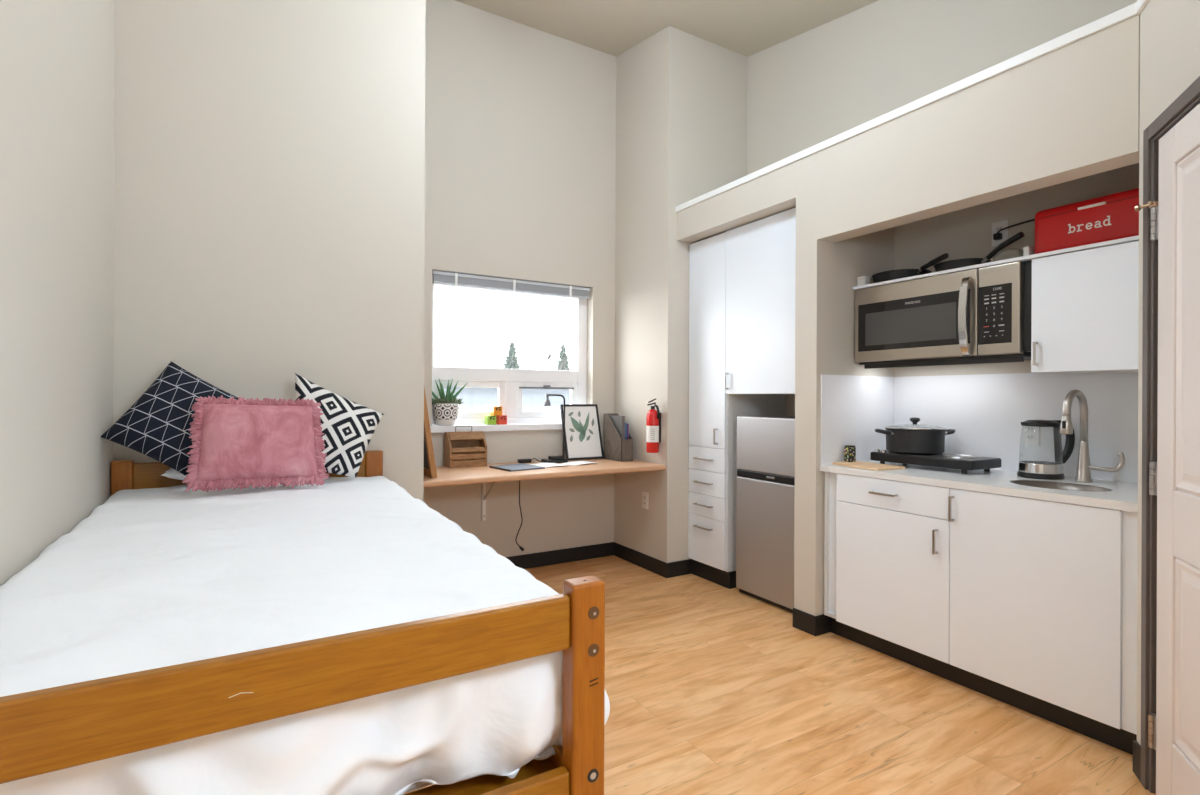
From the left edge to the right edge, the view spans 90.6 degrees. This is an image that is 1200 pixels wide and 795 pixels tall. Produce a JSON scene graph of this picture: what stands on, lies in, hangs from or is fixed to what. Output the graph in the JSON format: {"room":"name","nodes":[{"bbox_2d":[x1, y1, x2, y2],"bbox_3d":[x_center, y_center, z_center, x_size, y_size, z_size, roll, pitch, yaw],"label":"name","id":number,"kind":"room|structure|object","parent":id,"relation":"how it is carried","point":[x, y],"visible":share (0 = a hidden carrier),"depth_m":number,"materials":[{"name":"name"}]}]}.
{"room":"studio apartment","nodes":[
{"label":"studio apartment","id":0,"kind":"room"},
{"bbox_2d":[0,0,114,585],"bbox_3d":[-0.926,-0.854,0.522,0.150,4.100,6.145,0,0,-31],"label":"wall","id":1,"kind":"structure","parent":0,"point":[57,57],"depth_m":1.61,"materials":[{"name":"paint"}]},
{"bbox_2d":[113,0,425,500],"bbox_3d":[-1.646,-0.857,3.076,1.205,4.100,1.015,0,0,-31],"label":"wall","id":2,"kind":"structure","parent":0,"point":[269,155],"depth_m":2.62,"materials":[{"name":"paint"}]},
{"bbox_2d":[423,0,615,556],"bbox_3d":[-0.647,-0.853,4.197,1.655,4.100,0.200,0,0,-31],"label":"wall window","id":3,"kind":"structure","parent":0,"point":[520,119],"depth_m":4.15,"materials":[{"name":"paint"}]},
{"bbox_2d":[430,279,586,432],"bbox_3d":[-0.603,-0.298,4.184,1.228,1.054,0.190,0,0,-31],"label":"window","id":4,"kind":"structure","parent":3,"relation":"attached to","point":[510,383],"depth_m":4.21,"materials":[{"name":"white plastic"}]},
{"bbox_2d":[432,379,466,425],"bbox_3d":[-1.010,0.026,3.900,0.172,0.312,0.263,0,0,36],"label":"potted plant","id":5,"kind":"object","parent":4,"relation":"on","point":[445,408],"visible":0.97,"depth_m":3.85,"materials":[{"name":"white ceramic"}]},
{"bbox_2d":[485,415,495,424],"bbox_3d":[-0.747,0.154,4.053,0.062,0.062,0.063,0,0,-31],"label":"cube","id":6,"kind":"object","parent":4,"relation":"on","point":[489,419],"visible":1,"depth_m":4.03,"materials":[{"name":"green plastic"}]},
{"bbox_2d":[496,415,506,424],"bbox_3d":[-0.680,0.154,4.092,0.062,0.062,0.063,0,0,-31],"label":"cube","id":7,"kind":"object","parent":4,"relation":"on","point":[500,419],"visible":0.89,"depth_m":4.07,"materials":[{"name":"red plastic"}]},
{"bbox_2d":[491,406,501,415],"bbox_3d":[-0.710,0.092,4.074,0.062,0.062,0.063,0,0,-31],"label":"cube","id":8,"kind":"object","parent":7,"relation":"on","point":[495,410],"visible":0.99,"depth_m":4.05,"materials":[{"name":"orange plastic"}]},
{"bbox_2d":[432,270,589,298],"bbox_3d":[-0.587,-0.780,4.151,1.167,0.088,0.052,0,0,-31],"label":"window blind","id":9,"kind":"object","parent":3,"relation":"attached to","point":[438,276],"visible":0.93,"depth_m":4.10,"materials":[{"name":"metal"}]},
{"bbox_2d":[424,458,665,520],"bbox_3d":[-0.435,0.637,3.826,1.651,0.382,0.658,0,0,-31],"label":"desk","id":10,"kind":"object","parent":3,"relation":"attached to","point":[446,476],"visible":0.61,"depth_m":3.63,"materials":[{"name":"laminate"}]},
{"bbox_2d":[424,387,436,477],"bbox_3d":[-1.058,-0.029,3.387,0.166,0.944,0.370,0,0,-31],"label":"leaning board","id":11,"kind":"object","parent":10,"relation":"on","point":[430,471],"visible":0.22,"depth_m":3.25,"materials":[{"name":"brown wood"}]},
{"bbox_2d":[444,425,486,467],"bbox_3d":[-0.870,0.314,3.848,0.246,0.261,0.130,0,0,-31],"label":"desk organizer","id":12,"kind":"object","parent":10,"relation":"on","point":[461,448],"visible":1,"depth_m":3.82,"materials":[{"name":"brown wood"}]},
{"bbox_2d":[489,463,544,471],"bbox_3d":[-0.523,0.440,3.750,0.257,0.012,0.266,0,0,-39],"label":"closed laptop","id":13,"kind":"object","parent":10,"relation":"on","point":[511,467],"visible":1,"depth_m":3.70,"materials":[{"name":"silver metal"}]},
{"bbox_2d":[515,480,523,550],"bbox_3d":[-0.522,0.744,3.874,0.062,0.521,0.022,0,0,-31],"label":"cord","id":14,"kind":"object","parent":10,"relation":"hanging from","point":[520,547],"visible":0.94,"depth_m":3.87,"materials":[{"name":"black plastic"}]},
{"bbox_2d":[518,458,542,462],"bbox_3d":[-0.478,0.430,4.068,0.172,0.031,0.058,0,0,-17],"label":"power adapter","id":15,"kind":"object","parent":10,"relation":"on","point":[519,460],"visible":1,"depth_m":4.04,"materials":[{"name":"black plastic"}]},
{"bbox_2d":[530,463,569,467],"bbox_3d":[-0.337,0.442,3.893,0.218,0.008,0.202,0,0,-37],"label":"paper sheet","id":16,"kind":"object","parent":10,"relation":"on","point":[545,465],"visible":0.89,"depth_m":3.89,"materials":[{"name":"white paper"}]},
{"bbox_2d":[541,394,567,462],"bbox_3d":[-0.306,0.211,4.093,0.166,0.470,0.120,0,0,-31],"label":"desk lamp","id":17,"kind":"object","parent":10,"relation":"on","point":[559,458],"visible":0.98,"depth_m":4.08,"materials":[{"name":"black plastic"}]},
{"bbox_2d":[560,461,594,465],"bbox_3d":[-0.138,0.442,4.007,0.205,0.009,0.161,0,0,-36],"label":"paper sheet","id":18,"kind":"object","parent":10,"relation":"on","point":[573,463],"visible":0.99,"depth_m":4.00,"materials":[{"name":"white paper"}]},
{"bbox_2d":[560,404,603,459],"bbox_3d":[-0.130,0.248,4.306,0.304,0.396,0.121,0,0,-31],"label":"framed print","id":19,"kind":"object","parent":10,"relation":"on","point":[583,439],"visible":0.97,"depth_m":4.30,"materials":[{"name":"white paper"}]},
{"bbox_2d":[604,413,632,461],"bbox_3d":[0.129,0.284,4.283,0.092,0.330,0.245,0,0,-31],"label":"magazine file","id":20,"kind":"object","parent":10,"relation":"on","point":[616,448],"visible":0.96,"depth_m":4.24,"materials":[{"name":"grey wood"}]},
{"bbox_2d":[609,415,624,438],"bbox_3d":[0.115,0.287,4.285,0.024,0.313,0.203,0,0,-31],"label":"notebook","id":21,"kind":"object","parent":20,"relation":"in","point":[618,421],"visible":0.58,"depth_m":4.22,"materials":[{"name":"grey paper"}]},
{"bbox_2d":[625,423,626,438],"bbox_3d":[0.133,0.311,4.296,0.012,0.265,0.203,0,0,-31],"label":"notebook","id":22,"kind":"object","parent":20,"relation":"in","point":[625,423],"visible":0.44,"depth_m":4.21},
{"bbox_2d":[627,424,628,438],"bbox_3d":[0.149,0.315,4.306,0.012,0.257,0.203,0,0,-31],"label":"notebook","id":23,"kind":"object","parent":20,"relation":"in","point":[627,424],"visible":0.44,"depth_m":4.22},
{"bbox_2d":[505,542,613,568],"bbox_3d":[-0.598,1.147,4.109,1.645,0.100,0.010,0,0,-31],"label":"baseboard","id":24,"kind":"structure","parent":3,"relation":"attached to","point":[526,561],"depth_m":4.30,"materials":[{"name":"black rubber"}]},
{"bbox_2d":[455,0,878,56],"bbox_3d":[0.681,-2.131,1.468,3.970,1.244,6.245,0,0,-31],"label":"ceiling","id":25,"kind":"structure","parent":0,"point":[747,28],"depth_m":3.88,"materials":[{"name":"paint"}]},
{"bbox_2d":[614,26,747,562],"bbox_3d":[0.540,-0.848,4.511,0.710,4.100,0.865,0,0,-31],"label":"wall column","id":26,"kind":"structure","parent":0,"point":[681,96],"depth_m":4.13,"materials":[{"name":"paint"}]},
{"bbox_2d":[642,492,647,508],"bbox_3d":[0.317,0.723,4.172,0.009,0.116,0.072,0,0,-31],"label":"wall outlet","id":27,"kind":"object","parent":26,"relation":"attached to","point":[644,494],"visible":1,"depth_m":4.17,"materials":[{"name":"white plastic"}]},
{"bbox_2d":[614,542,690,577],"bbox_3d":[0.364,1.152,4.285,0.212,0.100,0.665,0,0,-31],"label":"baseboard","id":28,"kind":"structure","parent":26,"relation":"attached to","point":[678,568],"depth_m":4.07,"materials":[{"name":"black rubber"}]},
{"bbox_2d":[646,398,660,452],"bbox_3d":[0.362,0.189,4.011,0.099,0.365,0.090,0,0,3],"label":"fire extinguisher","id":29,"kind":"object","parent":26,"relation":"attached to","point":[653,419],"visible":1,"depth_m":3.98,"materials":[{"name":"red paint"}]},
{"bbox_2d":[403,555,1155,794],"bbox_3d":[0.667,1.253,1.468,3.970,0.100,6.245,0,0,-31],"label":"floor","id":30,"kind":"structure","parent":0,"point":[711,688],"depth_m":2.25,"materials":[{"name":"wood"}]},
{"bbox_2d":[0,450,604,794],"bbox_3d":[-0.941,0.722,1.684,1.007,0.947,2.037,0,0,-31],"label":"bed","id":31,"kind":"object","parent":30,"relation":"on","point":[47,730],"visible":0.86,"depth_m":0.86,"materials":[{"name":"brown wood"}]},
{"bbox_2d":[405,781,431,792],"bbox_3d":[-0.962,0.575,1.724,0.900,0.248,1.825,0,0,-31],"label":"mattress","id":32,"kind":"object","parent":31,"relation":"on","point":[416,785],"visible":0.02,"depth_m":1.05,"materials":[{"name":"beige fabric"}]},
{"bbox_2d":[0,476,609,794],"bbox_3d":[-0.903,0.526,1.690,1.079,0.375,1.935,0,0,-31],"label":"duvet","id":33,"kind":"object","parent":32,"relation":"on","point":[152,578],"visible":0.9,"depth_m":1.04,"materials":[{"name":"white fabric"}]},
{"bbox_2d":[101,361,237,474],"bbox_3d":[-1.601,0.077,2.272,0.475,0.438,0.187,0,0,-31],"label":"throw cushion","id":34,"kind":"object","parent":33,"relation":"on","point":[156,426],"visible":0.71,"depth_m":2.20,"materials":[{"name":"black fabric"}]},
{"bbox_2d":[161,468,185,479],"bbox_3d":[-1.482,0.291,2.395,0.455,0.086,0.140,0,0,-31],"label":"bed pillow","id":35,"kind":"object","parent":33,"relation":"on","point":[171,473],"visible":0.16,"depth_m":2.25,"materials":[{"name":"white fabric"}]},
{"bbox_2d":[182,395,328,491],"bbox_3d":[-1.263,0.165,2.203,0.465,0.343,0.159,0,0,-31],"label":"throw cushion","id":36,"kind":"object","parent":33,"relation":"on","point":[241,442],"visible":1,"depth_m":2.16,"materials":[{"name":"pink fabric"}]},
{"bbox_2d":[295,373,383,477],"bbox_3d":[-1.113,0.118,2.530,0.369,0.443,0.176,0,0,-23],"label":"throw cushion","id":37,"kind":"object","parent":33,"relation":"on","point":[348,426],"visible":0.74,"depth_m":2.50,"materials":[{"name":"fabric"}]},
{"bbox_2d":[688,232,785,588],"bbox_3d":[0.914,0.082,4.010,0.561,2.245,0.380,0,0,-31],"label":"tall cabinet","id":38,"kind":"object","parent":30,"relation":"on","point":[713,413],"visible":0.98,"depth_m":3.85,"materials":[{"name":"white laminate"}]},
{"bbox_2d":[736,416,794,612],"bbox_3d":[1.182,0.661,3.548,0.472,1.088,0.550,0,0,-31],"label":"refrigerator","id":39,"kind":"object","parent":30,"relation":"on","point":[765,500],"visible":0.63,"depth_m":3.45,"materials":[{"name":"metal"}]},
{"bbox_2d":[824,472,958,683],"bbox_3d":[1.528,0.792,2.886,0.625,0.830,0.648,0,0,-31],"label":"base cabinet","id":40,"kind":"object","parent":30,"relation":"on","point":[887,542],"visible":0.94,"depth_m":2.70,"materials":[{"name":"white laminate"}]},
{"bbox_2d":[820,461,1137,512],"bbox_3d":[1.701,0.360,2.632,0.610,0.030,1.260,0,0,-31],"label":"countertop","id":41,"kind":"structure","parent":40,"relation":"on","point":[1124,495],"depth_m":2.43,"materials":[{"name":"white stone"}]},
{"bbox_2d":[832,461,904,470],"bbox_3d":[1.326,0.338,2.954,0.191,0.012,0.290,0,0,-25],"label":"cutting board","id":42,"kind":"object","parent":41,"relation":"on","point":[857,464],"visible":0.97,"depth_m":2.90,"materials":[{"name":"brown wood"}]},
{"bbox_2d":[844,445,855,461],"bbox_3d":[1.291,0.289,3.068,0.044,0.084,0.040,0,0,-31],"label":"tin","id":43,"kind":"object","parent":42,"relation":"on","point":[849,450],"visible":1,"depth_m":3.06,"materials":[{"name":"multicoloured metal"}]},
{"bbox_2d":[870,449,1000,473],"bbox_3d":[1.632,0.307,2.915,0.252,0.077,0.505,0,0,-31],"label":"cooktop","id":44,"kind":"object","parent":41,"relation":"in","point":[965,463],"visible":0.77,"depth_m":2.78,"materials":[{"name":"black plastic"}]},
{"bbox_2d":[875,417,954,453],"bbox_3d":[1.590,0.187,3.000,0.354,0.174,0.274,0,0,-31],"label":"cooking pot","id":45,"kind":"object","parent":44,"relation":"on","point":[926,439],"visible":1,"depth_m":2.90,"materials":[{"name":"black metal"}]},
{"bbox_2d":[1017,420,1074,479],"bbox_3d":[1.930,0.221,2.589,0.210,0.250,0.168,0,0,-31],"label":"electric kettle","id":46,"kind":"object","parent":41,"relation":"on","point":[1044,470],"visible":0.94,"depth_m":2.56,"materials":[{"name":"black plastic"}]},
{"bbox_2d":[1017,471,1064,479],"bbox_3d":[1.912,0.335,2.578,0.168,0.022,0.168,0,0,-31],"label":"base","id":47,"kind":"object","parent":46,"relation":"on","point":[1045,475],"depth_m":2.51,"materials":[{"name":"black plastic"}]},
{"bbox_2d":[1010,480,1112,491],"bbox_3d":[1.806,0.434,2.338,0.269,0.172,0.329,0,0,-31],"label":"sink","id":48,"kind":"object","parent":41,"relation":"in","point":[1033,483],"visible":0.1,"depth_m":2.44,"materials":[{"name":"metal"}]},
{"bbox_2d":[1060,389,1124,482],"bbox_3d":[1.956,0.157,2.366,0.210,0.379,0.161,0,0,-31],"label":"faucet","id":49,"kind":"object","parent":41,"relation":"on","point":[1084,468],"visible":1,"depth_m":2.43,"materials":[{"name":"silver metal"}]},
{"bbox_2d":[948,488,1137,754],"bbox_3d":[1.848,0.793,2.343,0.625,0.830,0.612,0,0,-31],"label":"base cabinet","id":50,"kind":"object","parent":30,"relation":"on","point":[1043,593],"visible":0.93,"depth_m":2.16,"materials":[{"name":"white laminate"}]},
{"bbox_2d":[677,15,1139,615],"bbox_3d":[1.424,-0.016,3.076,0.640,2.445,2.510,0,0,-31],"label":"wall","id":51,"kind":"structure","parent":0,"point":[1070,112],"depth_m":2.63,"materials":[{"name":"paint"}]},
{"bbox_2d":[793,608,830,635],"bbox_3d":[1.108,1.155,3.091,0.140,0.100,0.148,0,0,-31],"label":"baseboard","id":52,"kind":"structure","parent":51,"relation":"attached to","point":[818,625],"depth_m":3.03,"materials":[{"name":"black rubber"}]},
{"bbox_2d":[676,0,1148,211],"bbox_3d":[1.511,-1.257,2.405,1.494,0.038,3.917,0,0,-9],"label":"trim","id":53,"kind":"structure","parent":51,"relation":"on","point":[1132,10],"depth_m":2.42,"materials":[{"name":"white paint"}]},
{"bbox_2d":[820,372,1137,482],"bbox_3d":[1.704,0.115,2.633,0.606,0.460,1.260,0,0,-31],"label":"backsplash","id":54,"kind":"structure","parent":51,"relation":"attached to","point":[986,412],"depth_m":2.89,"materials":[{"name":"white laminate"}]},
{"bbox_2d":[1022,420,1039,445],"bbox_3d":[1.982,0.164,2.732,0.009,0.116,0.072,0,0,-31],"label":"wall outlet","id":55,"kind":"object","parent":51,"relation":"attached to","point":[1030,435],"visible":0.8,"depth_m":2.73,"materials":[{"name":"white plastic"}]},
{"bbox_2d":[1027,426,1034,431],"bbox_3d":[1.980,0.144,2.731,0.002,0.028,0.032,0,0,-31],"label":"socket","id":56,"kind":"object","parent":55,"relation":"attached to","point":[1029,428],"depth_m":2.73,"materials":[{"name":"white plastic"}]},
{"bbox_2d":[1027,434,1034,440],"bbox_3d":[1.979,0.184,2.731,0.002,0.028,0.032,0,0,-31],"label":"socket","id":57,"kind":"object","parent":55,"relation":"attached to","point":[1030,437],"depth_m":2.73,"materials":[{"name":"white plastic"}]},
{"bbox_2d":[747,0,1138,415],"bbox_3d":[2.265,-0.840,2.435,0.150,4.100,6.195,0,0,-31],"label":"wall","id":58,"kind":"structure","parent":0,"point":[805,90],"depth_m":3.23,"materials":[{"name":"paint"}]},
{"bbox_2d":[724,208,795,394],"bbox_3d":[1.168,-0.531,3.583,0.561,1.022,0.642,0,0,-31],"label":"upper cabinet","id":59,"kind":"object","parent":58,"relation":"attached to","point":[760,254],"visible":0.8,"depth_m":3.47,"materials":[{"name":"white laminate"}]},
{"bbox_2d":[855,261,1030,368],"bbox_3d":[1.668,-0.359,2.875,0.402,0.417,0.782,0,0,-31],"label":"microwave","id":60,"kind":"object","parent":58,"relation":"attached to","point":[974,316],"visible":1,"depth_m":2.73,"materials":[{"name":"metal"}]},
{"bbox_2d":[984,288,1003,336],"bbox_3d":[1.690,-0.367,2.549,0.001,0.208,0.081,0,0,-31],"label":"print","id":61,"kind":"object","parent":60,"relation":"attached to","point":[993,297],"depth_m":2.55},
{"bbox_2d":[853,235,1138,289],"bbox_3d":[1.812,-0.576,2.695,0.361,0.014,1.258,0,0,-31],"label":"wall shelf","id":62,"kind":"object","parent":58,"relation":"attached to","point":[1133,238],"visible":0.31,"depth_m":2.47,"materials":[{"name":"white plastic"}]},
{"bbox_2d":[857,276,869,285],"bbox_3d":[1.393,-0.611,3.141,0.042,0.052,0.047,0,0,-31],"label":"box","id":63,"kind":"object","parent":62,"relation":"on","point":[864,280],"visible":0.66,"depth_m":3.13,"materials":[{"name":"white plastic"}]},
{"bbox_2d":[872,253,948,282],"bbox_3d":[1.609,-0.628,3.014,0.278,0.087,0.449,0,0,-31],"label":"frying pan","id":64,"kind":"object","parent":62,"relation":"on","point":[900,273],"visible":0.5,"depth_m":2.97,"materials":[{"name":"black metal"}]},
{"bbox_2d":[934,232,1023,271],"bbox_3d":[1.785,-0.649,2.774,0.238,0.130,0.422,0,0,-31],"label":"frying pan","id":65,"kind":"object","parent":62,"relation":"on","point":[952,264],"visible":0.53,"depth_m":2.74,"materials":[{"name":"black metal"}]},
{"bbox_2d":[993,248,1022,261],"bbox_3d":[1.773,-0.615,2.569,0.072,0.062,0.138,0,0,-31],"label":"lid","id":66,"kind":"object","parent":62,"relation":"on","point":[1009,253],"visible":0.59,"depth_m":2.55,"materials":[{"name":"clear glass"}]},
{"bbox_2d":[1023,246,1034,255],"bbox_3d":[1.809,-0.608,2.498,0.070,0.048,0.022,0,0,-31],"label":"box","id":67,"kind":"object","parent":62,"relation":"on","point":[1027,250],"visible":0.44,"depth_m":2.48,"materials":[{"name":"silver metal"}]},
{"bbox_2d":[1035,188,1138,253],"bbox_3d":[1.974,-0.676,2.329,0.208,0.186,0.407,0,0,-31],"label":"bin","id":68,"kind":"object","parent":62,"relation":"on","point":[1114,216],"visible":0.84,"depth_m":2.29,"materials":[{"name":"red metal"}]},
{"bbox_2d":[992,220,1007,246],"bbox_3d":[1.923,-0.790,2.857,0.009,0.116,0.072,0,0,-31],"label":"wall outlet","id":69,"kind":"object","parent":58,"relation":"attached to","point":[996,226],"visible":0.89,"depth_m":2.85,"materials":[{"name":"white plastic"}]},
{"bbox_2d":[996,226,1002,232],"bbox_3d":[1.921,-0.810,2.856,0.002,0.028,0.032,0,0,-31],"label":"socket","id":70,"kind":"object","parent":69,"relation":"attached to","point":[998,228],"depth_m":2.86,"materials":[{"name":"white plastic"}]},
{"bbox_2d":[993,219,1034,239],"bbox_3d":[2.020,-0.700,2.639,0.044,0.227,0.504,0,0,-31],"label":"cord","id":71,"kind":"object","parent":69,"relation":"attached to","point":[997,236],"visible":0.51,"depth_m":2.81,"materials":[{"name":"black plastic"}]},
{"bbox_2d":[1024,241,1138,373],"bbox_3d":[1.997,-0.334,2.345,0.376,0.466,0.462,0,0,-31],"label":"upper cabinet","id":72,"kind":"object","parent":58,"relation":"attached to","point":[1081,308],"visible":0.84,"depth_m":2.28,"materials":[{"name":"white laminate"}]},
{"bbox_2d":[1137,0,1199,745],"bbox_3d":[1.469,-0.016,1.160,0.140,2.445,1.600,0,0,24],"label":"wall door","id":73,"kind":"structure","parent":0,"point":[1169,29],"depth_m":1.81,"materials":[{"name":"paint"}]},
{"bbox_2d":[1133,740,1140,781],"bbox_3d":[1.714,1.157,1.890,0.010,0.100,0.064,0,0,24],"label":"baseboard","id":74,"kind":"structure","parent":73,"relation":"attached to","point":[1136,746],"depth_m":1.89,"materials":[{"name":"black rubber"}]},
{"bbox_2d":[1135,76,1199,794],"bbox_3d":[1.555,0.185,1.391,0.162,2.043,0.979,0,0,23],"label":"door","id":75,"kind":"structure","parent":73,"relation":"attached to","point":[1170,558],"depth_m":1.70,"materials":[{"name":"white paint"}]},
{"label":"outside","id":76,"kind":"structure","parent":0,"visible":0},
{"bbox_3d":[-23.074,4.399,58.735,100.000,0.200,115.400,0,0,-31],"label":"ground","id":77,"kind":"structure","parent":76,"visible":0},
{"bbox_2d":[443,387,569,424],"bbox_3d":[-2.190,1.891,18.452,13.800,5.000,6.800,0,0,-31],"label":"house","id":78,"kind":"structure","parent":77,"relation":"on","point":[474,399],"depth_m":14.74,"materials":[{"name":"white"}]},
{"bbox_2d":[502,342,520,368],"bbox_3d":[-4.109,0.893,27.763,1.711,6.979,1.715,0,0,-31],"label":"conifer tree","id":79,"kind":"object","parent":77,"relation":"on","point":[511,360],"visible":0.16,"depth_m":27.63,"materials":[{"name":"green plant"}]},
{"bbox_2d":[542,300,573,370],"bbox_3d":[-1.922,-0.101,27.073,1.869,8.999,3.961,0,0,15],"label":"bare tree","id":80,"kind":"object","parent":77,"relation":"on","point":[550,355],"visible":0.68,"depth_m":27.26,"materials":[{"name":"grey plant"}]},
{"bbox_2d":[557,344,569,370],"bbox_3d":[-1.868,0.834,30.237,1.496,7.115,1.534,0,0,-4],"label":"conifer tree","id":81,"kind":"object","parent":77,"relation":"on","point":[561,356],"visible":0.12,"depth_m":30.15,"materials":[{"name":"green plant"}]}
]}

